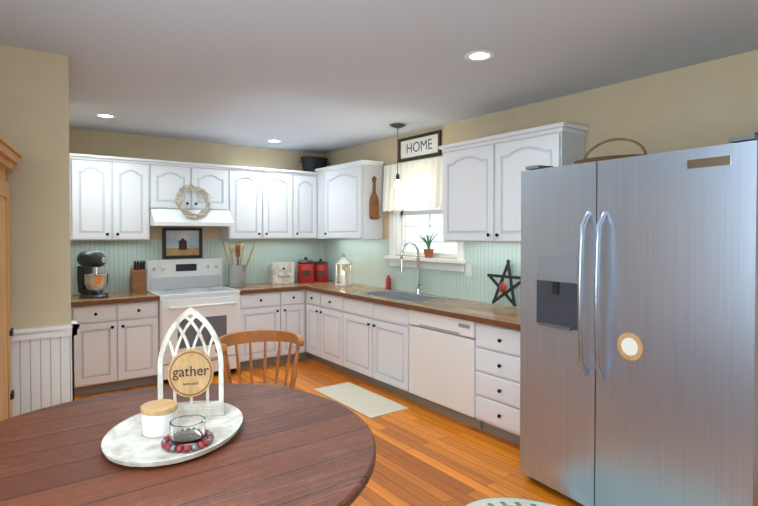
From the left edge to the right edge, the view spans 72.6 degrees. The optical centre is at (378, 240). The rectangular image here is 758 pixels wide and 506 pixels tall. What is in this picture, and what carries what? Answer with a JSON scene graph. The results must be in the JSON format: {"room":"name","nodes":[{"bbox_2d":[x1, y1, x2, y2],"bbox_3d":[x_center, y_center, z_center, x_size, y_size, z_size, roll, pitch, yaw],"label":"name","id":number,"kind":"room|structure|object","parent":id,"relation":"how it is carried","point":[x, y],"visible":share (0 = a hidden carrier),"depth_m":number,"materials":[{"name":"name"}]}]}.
{"room":"kitchen","nodes":[
{"label":"kitchen","id":0,"kind":"room"},
{"bbox_2d":[0,44,47,328],"bbox_3d":[-2.390,0.200,2.850,0.870,2.620,0.140,-1,1,-36],"label":"wall","id":1,"kind":"structure","parent":0,"point":[34,107],"depth_m":3.00,"materials":[{"name":"paint"}]},
{"bbox_2d":[11,320,79,416],"bbox_3d":[-2.299,1.012,2.903,1.058,0.995,0.185,-1,1,-36],"label":"wainscoting","id":2,"kind":"structure","parent":1,"relation":"attached to","point":[42,367],"depth_m":3.05,"materials":[{"name":"white wood"}]},
{"bbox_2d":[44,52,70,325],"bbox_3d":[-2.672,0.178,4.106,0.140,2.620,2.500,-1,1,-36],"label":"wall","id":3,"kind":"structure","parent":0,"point":[57,266],"depth_m":3.09,"materials":[{"name":"paint"}]},
{"bbox_2d":[69,128,323,239],"bbox_3d":[-2.507,0.148,5.869,4.550,2.620,0.150,-1,1,-36],"label":"wall","id":4,"kind":"structure","parent":0,"point":[93,142],"depth_m":5.93,"materials":[{"name":"paint"}]},
{"bbox_2d":[69,154,152,240],"bbox_3d":[-2.795,-0.416,5.347,0.720,0.825,0.304,-1,1,-36],"label":"upper cabinet","id":5,"kind":"object","parent":4,"relation":"attached to","point":[118,198],"depth_m":5.21,"materials":[{"name":"white wood"}]},
{"bbox_2d":[162,227,202,258],"bbox_3d":[-2.255,0.029,5.928,0.440,0.355,0.022,-1,1,-36],"label":"picture frame","id":6,"kind":"object","parent":4,"relation":"attached to","point":[179,243],"visible":0.98,"depth_m":5.92,"materials":[{"name":"grey"}]},
{"bbox_2d":[149,159,236,225],"bbox_3d":[-2.112,-0.498,5.743,0.852,0.675,0.470,-1,1,-36],"label":"upper cabinet","id":7,"kind":"object","parent":4,"relation":"attached to","point":[166,177],"depth_m":5.67,"materials":[{"name":"white wood"}]},
{"bbox_2d":[173,183,210,217],"bbox_3d":[-2.020,-0.435,5.606,0.434,0.411,0.155,-1,1,-36],"label":"wreath","id":8,"kind":"object","parent":7,"relation":"hanging from","point":[190,214],"visible":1,"depth_m":5.60,"materials":[{"name":"beige wicker"}]},
{"bbox_2d":[70,238,321,294],"bbox_3d":[-2.054,0.269,6.102,3.210,0.570,0.010,-1,1,-36],"label":"backsplash","id":9,"kind":"structure","parent":4,"relation":"attached to","point":[121,255],"depth_m":6.16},
{"bbox_2d":[217,166,292,238],"bbox_3d":[-1.489,-0.432,6.303,0.814,0.825,0.304,-1,1,-36],"label":"upper cabinet","id":10,"kind":"object","parent":4,"relation":"attached to","point":[264,197],"depth_m":6.20,"materials":[{"name":"white wood"}]},
{"bbox_2d":[293,170,316,237],"bbox_3d":[-1.020,-0.438,6.647,0.349,0.825,0.304,-1,1,-36],"label":"upper cabinet","id":11,"kind":"object","parent":4,"relation":"attached to","point":[304,185],"depth_m":6.52,"materials":[{"name":"white wood"}]},
{"bbox_2d":[299,156,328,171],"bbox_3d":[-0.850,-0.983,6.785,0.434,0.205,0.246,-1,1,-36],"label":"galvanized bucket","id":12,"kind":"object","parent":11,"relation":"on","point":[310,163],"visible":0.71,"depth_m":6.67,"materials":[{"name":"black metal"}]},
{"bbox_2d":[74,358,583,505],"bbox_3d":[-0.306,1.560,2.889,4.550,0.100,7.600,-1,1,-36],"label":"floor","id":13,"kind":"structure","parent":0,"point":[425,456],"depth_m":3.58,"materials":[{"name":"brown wood"}]},
{"bbox_2d":[0,134,22,420],"bbox_3d":[-2.045,0.520,2.402,0.550,1.995,0.870,-1,1,-28],"label":"tall cabinet","id":14,"kind":"object","parent":13,"relation":"on","point":[10,154],"visible":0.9,"depth_m":2.66,"materials":[{"name":"brown wood"}]},
{"bbox_2d":[71,300,158,396],"bbox_3d":[-2.783,1.034,5.194,0.933,0.870,0.605,-1,1,-36],"label":"base cabinet","id":15,"kind":"object","parent":13,"relation":"on","point":[116,346],"depth_m":5.00,"materials":[{"name":"white wood"}]},
{"bbox_2d":[71,291,158,307],"bbox_3d":[-2.775,0.580,5.175,0.933,0.040,0.634,-1,1,-36],"label":"countertop","id":16,"kind":"structure","parent":15,"relation":"on","point":[114,297],"depth_m":5.03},
{"bbox_2d":[77,251,108,297],"bbox_3d":[-2.851,0.332,5.149,0.262,0.454,0.376,-1,1,-36],"label":"stand mixer","id":17,"kind":"object","parent":16,"relation":"on","point":[90,284],"visible":1,"depth_m":5.07,"materials":[{"name":"grey metal"}]},
{"bbox_2d":[129,260,145,293],"bbox_3d":[-2.564,0.381,5.485,0.132,0.344,0.214,-1,1,-36],"label":"knife block","id":18,"kind":"object","parent":16,"relation":"on","point":[137,280],"visible":1,"depth_m":5.42,"materials":[{"name":"brown wood"}]},
{"bbox_2d":[0,383,375,505],"bbox_3d":[-0.831,1.147,1.914,1.640,0.760,1.640,-1,1,-36],"label":"dining table","id":19,"kind":"object","parent":13,"relation":"on","point":[286,447],"visible":0.75,"depth_m":1.81,"materials":[{"name":"brown wood"}]},
{"bbox_2d":[101,401,242,466],"bbox_3d":[-0.795,0.748,2.029,0.543,0.030,0.588,-1,1,-36],"label":"decorative tray","id":20,"kind":"object","parent":19,"relation":"on","point":[126,442],"visible":0.69,"depth_m":1.92,"materials":[{"name":"white stone"}]},
{"bbox_2d":[140,399,177,437],"bbox_3d":[-0.861,0.696,2.022,0.136,0.108,0.136,-1,1,-36],"label":"candle jar","id":21,"kind":"object","parent":20,"relation":"on","point":[158,416],"visible":0.92,"depth_m":1.97,"materials":[{"name":"white ceramic"}]},
{"bbox_2d":[161,415,213,452],"bbox_3d":[-0.708,0.709,1.909,0.186,0.084,0.186,-1,1,-36],"label":"glass votive","id":22,"kind":"object","parent":20,"relation":"on","point":[187,433],"visible":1,"depth_m":1.86,"materials":[{"name":"red"}]},
{"bbox_2d":[158,307,223,416],"bbox_3d":[-0.797,0.515,2.190,0.266,0.464,0.050,0,1,-15],"label":"decor","id":23,"kind":"object","parent":20,"relation":"on","point":[190,372],"visible":1,"depth_m":2.18,"materials":[{"name":"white wood"}]},
{"bbox_2d":[145,258,239,383],"bbox_3d":[-2.029,0.839,5.660,0.830,1.245,0.732,-1,1,-36],"label":"range","id":24,"kind":"object","parent":13,"relation":"on","point":[178,287],"visible":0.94,"depth_m":5.56,"materials":[{"name":"white metal"}]},
{"bbox_2d":[215,330,303,389],"bbox_3d":[-0.825,1.083,3.563,0.586,0.836,0.550,-1,1,-36],"label":"chair","id":25,"kind":"object","parent":13,"relation":"on","point":[249,337],"visible":0.48,"depth_m":3.73,"materials":[{"name":"brown wood"}]},
{"bbox_2d":[236,292,282,369],"bbox_3d":[-1.529,1.019,6.113,0.501,0.870,0.605,-1,1,-36],"label":"base cabinet","id":26,"kind":"object","parent":13,"relation":"on","point":[258,310],"depth_m":5.88,"materials":[{"name":"white wood"}]},
{"bbox_2d":[222,280,339,295],"bbox_3d":[-1.144,0.559,6.370,1.435,0.040,0.634,-1,1,-36],"label":"countertop","id":27,"kind":"structure","parent":26,"relation":"on","point":[289,287],"depth_m":6.10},
{"bbox_2d":[223,241,255,286],"bbox_3d":[-1.639,0.270,6.094,0.369,0.546,0.286,-1,1,-36],"label":"utensil crock","id":28,"kind":"object","parent":27,"relation":"on","point":[236,275],"visible":1,"depth_m":6.04,"materials":[{"name":"grey ceramic"}]},
{"bbox_2d":[268,262,294,283],"bbox_3d":[-1.223,0.406,6.481,0.288,0.260,0.181,-1,1,-28],"label":"box","id":29,"kind":"object","parent":27,"relation":"on","point":[281,272],"visible":1,"depth_m":6.41,"materials":[{"name":"white"}]},
{"bbox_2d":[297,257,313,282],"bbox_3d":[-0.933,0.371,6.592,0.221,0.324,0.232,-1,1,-36],"label":"canister","id":30,"kind":"object","parent":27,"relation":"on","point":[305,270],"visible":1,"depth_m":6.51,"materials":[{"name":"red metal"}]},
{"bbox_2d":[314,258,327,281],"bbox_3d":[-0.759,0.383,6.745,0.202,0.296,0.212,-1,1,-36],"label":"canister","id":31,"kind":"object","parent":27,"relation":"on","point":[320,270],"visible":0.92,"depth_m":6.67,"materials":[{"name":"red metal"}]},
{"bbox_2d":[283,288,306,361],"bbox_3d":[-1.200,1.014,6.354,0.314,0.870,0.605,-1,1,-36],"label":"base cabinet","id":32,"kind":"object","parent":13,"relation":"on","point":[294,303],"depth_m":6.14,"materials":[{"name":"white wood"}]},
{"bbox_2d":[307,292,318,361],"bbox_3d":[-0.542,1.016,6.258,0.605,0.870,0.370,-1,1,-36],"label":"base cabinet","id":33,"kind":"object","parent":13,"relation":"on","point":[312,297],"depth_m":6.08,"materials":[{"name":"white wood"}]},
{"bbox_2d":[319,292,390,375],"bbox_3d":[-0.288,1.022,5.911,0.605,0.870,0.490,-1,1,-36],"label":"base cabinet","id":34,"kind":"object","parent":13,"relation":"on","point":[360,331],"depth_m":5.42,"materials":[{"name":"white wood"}]},
{"bbox_2d":[314,382,408,418],"bbox_3d":[-0.191,1.472,4.812,0.410,0.008,0.970,-1,1,-36],"label":"area rug","id":35,"kind":"object","parent":13,"relation":"on","point":[366,403],"visible":0.86,"depth_m":4.74,"materials":[{"name":"beige fabric"}]},
{"bbox_2d":[409,310,482,428],"bbox_3d":[0.731,1.049,4.482,0.583,0.866,0.786,-1,1,-36],"label":"dishwasher","id":36,"kind":"object","parent":13,"relation":"on","point":[442,365],"visible":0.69,"depth_m":4.27,"materials":[{"name":"white metal"}]},
{"bbox_2d":[471,320,519,444],"bbox_3d":[1.151,1.056,3.948,0.605,0.870,0.561,-1,1,-36],"label":"base cabinet","id":37,"kind":"object","parent":13,"relation":"on","point":[497,349],"depth_m":3.81,"materials":[{"name":"white wood"}]},
{"bbox_2d":[303,284,520,331],"bbox_3d":[0.348,0.583,5.012,0.634,0.040,3.320,-1,1,-36],"label":"countertop","id":38,"kind":"structure","parent":37,"relation":"on","point":[502,316],"depth_m":4.52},
{"bbox_2d":[334,254,351,285],"bbox_3d":[-0.426,0.352,6.189,0.219,0.376,0.219,-1,1,-36],"label":"decorative lantern","id":39,"kind":"object","parent":38,"relation":"on","point":[343,276],"visible":1,"depth_m":6.16,"materials":[{"name":"white metal"}]},
{"bbox_2d":[385,270,390,288],"bbox_3d":[0.102,0.440,5.796,0.070,0.215,0.058,-1,1,-36],"label":"soap bottle","id":40,"kind":"object","parent":38,"relation":"on","point":[388,282],"visible":1,"depth_m":5.78,"materials":[{"name":"red plastic"}]},
{"bbox_2d":[355,288,450,323],"bbox_3d":[0.215,0.652,5.225,0.470,0.194,0.900,-1,1,-36],"label":"sink","id":41,"kind":"object","parent":38,"relation":"in","point":[385,310],"depth_m":5.13,"materials":[{"name":"silver metal"}]},
{"bbox_2d":[400,242,422,293],"bbox_3d":[0.337,0.284,5.278,0.268,0.540,0.106,-1,1,-36],"label":"faucet","id":42,"kind":"object","parent":38,"relation":"on","point":[418,290],"visible":1,"depth_m":5.34,"materials":[{"name":"silver metal"}]},
{"bbox_2d":[487,260,520,306],"bbox_3d":[1.081,0.359,4.417,0.109,0.393,0.415,-1,1,-36],"label":"decor","id":43,"kind":"object","parent":38,"relation":"on","point":[501,286],"visible":0.94,"depth_m":4.40,"materials":[{"name":"black"}]},
{"bbox_2d":[464,497,556,505],"bbox_3d":[0.907,1.512,2.425,0.880,0.012,1.320,-1,1,-36],"label":"braided rug","id":44,"kind":"object","parent":13,"relation":"on","point":[502,501],"visible":0.95,"depth_m":2.95,"materials":[{"name":"white fabric"}]},
{"bbox_2d":[520,134,757,505],"bbox_3d":[1.576,0.528,2.899,0.995,1.963,1.290,-1,1,-31],"label":"fridge","id":45,"kind":"object","parent":13,"relation":"on","point":[639,338],"visible":1,"depth_m":2.54,"materials":[{"name":"silver metal"}]},
{"bbox_2d":[574,138,646,163],"bbox_3d":[1.444,-0.536,3.179,0.390,0.187,0.488,-1,1,-36],"label":"basket tray","id":46,"kind":"object","parent":45,"relation":"on","point":[585,159],"visible":0.42,"depth_m":3.08,"materials":[{"name":"brown wicker"}]},
{"bbox_2d":[0,0,757,153],"bbox_3d":[-0.306,-1.160,2.841,4.550,0.100,7.600,-1,1,-36],"label":"ceiling","id":47,"kind":"structure","parent":0,"point":[320,76],"depth_m":3.11,"materials":[{"name":"grey paint"}]},
{"bbox_2d":[94,113,115,117],"bbox_3d":[-2.491,-1.137,4.699,0.180,0.009,0.180,-1,1,-36],"label":"recessed light","id":48,"kind":"object","parent":47,"relation":"in","point":[104,115],"visible":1,"depth_m":4.68,"materials":[{"name":"white"}]},
{"bbox_2d":[266,139,281,142],"bbox_3d":[-1.222,-1.160,6.013,0.180,0.009,0.180,-1,1,-36],"label":"recessed light","id":49,"kind":"object","parent":47,"relation":"in","point":[273,140],"visible":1,"depth_m":6.00,"materials":[{"name":"white"}]},
{"bbox_2d":[390,123,405,188],"bbox_3d":[0.186,-0.829,5.129,0.160,0.639,0.160,-1,1,-36],"label":"pendant light","id":50,"kind":"object","parent":47,"relation":"hanging from","point":[397,184],"visible":1,"depth_m":5.11,"materials":[{"name":"grey"}]},
{"bbox_2d":[464,50,494,60],"bbox_3d":[0.603,-1.109,3.099,0.180,0.009,0.180,-1,1,-36],"label":"recessed light","id":51,"kind":"object","parent":47,"relation":"in","point":[480,55],"visible":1,"depth_m":3.09,"materials":[{"name":"white"}]},
{"bbox_2d":[324,50,757,258],"bbox_3d":[1.513,0.178,4.104,0.150,2.620,7.450,-1,1,-36],"label":"wall","id":52,"kind":"structure","parent":0,"point":[710,103],"depth_m":3.54,"materials":[{"name":"paint"}]},
{"bbox_2d":[313,170,324,237],"bbox_3d":[-0.627,-0.458,6.616,0.290,0.865,0.250,-1,1,-36],"label":"upper cabinet","id":53,"kind":"object","parent":52,"relation":"attached to","point":[320,173],"depth_m":6.56,"materials":[{"name":"white wood"}]},
{"bbox_2d":[325,162,383,239],"bbox_3d":[-0.314,-0.450,6.188,0.290,0.865,0.810,-1,1,-36],"label":"upper cabinet","id":54,"kind":"object","parent":52,"relation":"attached to","point":[349,187],"depth_m":5.94,"materials":[{"name":"white wood"}]},
{"bbox_2d":[370,176,379,218],"bbox_3d":[-0.043,-0.487,5.837,0.120,0.490,0.048,-1,1,-36],"label":"paddle","id":55,"kind":"object","parent":54,"relation":"hanging from","point":[374,206],"visible":0.9,"depth_m":5.84,"materials":[{"name":"brown wood"}]},
{"bbox_2d":[398,130,441,161],"bbox_3d":[0.419,-0.985,5.427,0.022,0.250,0.670,-1,1,-36],"label":"sign frame","id":56,"kind":"object","parent":52,"relation":"attached to","point":[421,146],"visible":1,"depth_m":5.41,"materials":[{"name":"grey wood"}]},
{"bbox_2d":[322,239,520,307],"bbox_3d":[0.434,0.280,5.440,0.010,0.570,4.018,-1,1,-36],"label":"backsplash","id":57,"kind":"structure","parent":52,"relation":"attached to","point":[368,261],"depth_m":5.23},
{"bbox_2d":[384,208,465,271],"bbox_3d":[0.496,-0.274,5.397,0.195,1.130,1.210,-1,1,-36],"label":"window","id":58,"kind":"structure","parent":52,"relation":"in","point":[457,264],"depth_m":5.52,"materials":[{"name":"white wood"}]},
{"bbox_2d":[382,156,442,211],"bbox_3d":[0.383,-0.572,5.359,0.082,0.524,1.250,-1,1,-36],"label":"valance curtain","id":59,"kind":"object","parent":58,"relation":"attached to","point":[421,181],"visible":0.9,"depth_m":5.38,"materials":[{"name":"white fabric"}]},
{"bbox_2d":[415,229,441,257],"bbox_3d":[0.520,0.029,5.293,0.120,0.299,0.390,-1,1,-36],"label":"plant pot","id":60,"kind":"object","parent":58,"relation":"on","point":[428,252],"visible":1,"depth_m":5.28,"materials":[{"name":"brown ceramic"}]},
{"bbox_2d":[466,264,471,276],"bbox_3d":[0.846,0.283,4.863,0.008,0.115,0.070,-1,1,-36],"label":"electrical outlet plate","id":61,"kind":"object","parent":52,"relation":"attached to","point":[468,270],"visible":1,"depth_m":4.85,"materials":[{"name":"white plastic"}]},
{"bbox_2d":[441,126,588,242],"bbox_3d":[1.063,-0.405,4.297,0.305,0.840,1.230,-1,1,-36],"label":"upper cabinet","id":62,"kind":"object","parent":52,"relation":"attached to","point":[482,180],"depth_m":4.21,"materials":[{"name":"white wood"}]},
{"label":"outside","id":63,"kind":"structure","parent":0,"visible":0},
{"bbox_2d":[406,207,456,253],"bbox_3d":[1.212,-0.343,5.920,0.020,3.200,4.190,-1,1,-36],"label":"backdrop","id":64,"kind":"structure","parent":63,"point":[436,219],"depth_m":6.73,"materials":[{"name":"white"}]}
]}

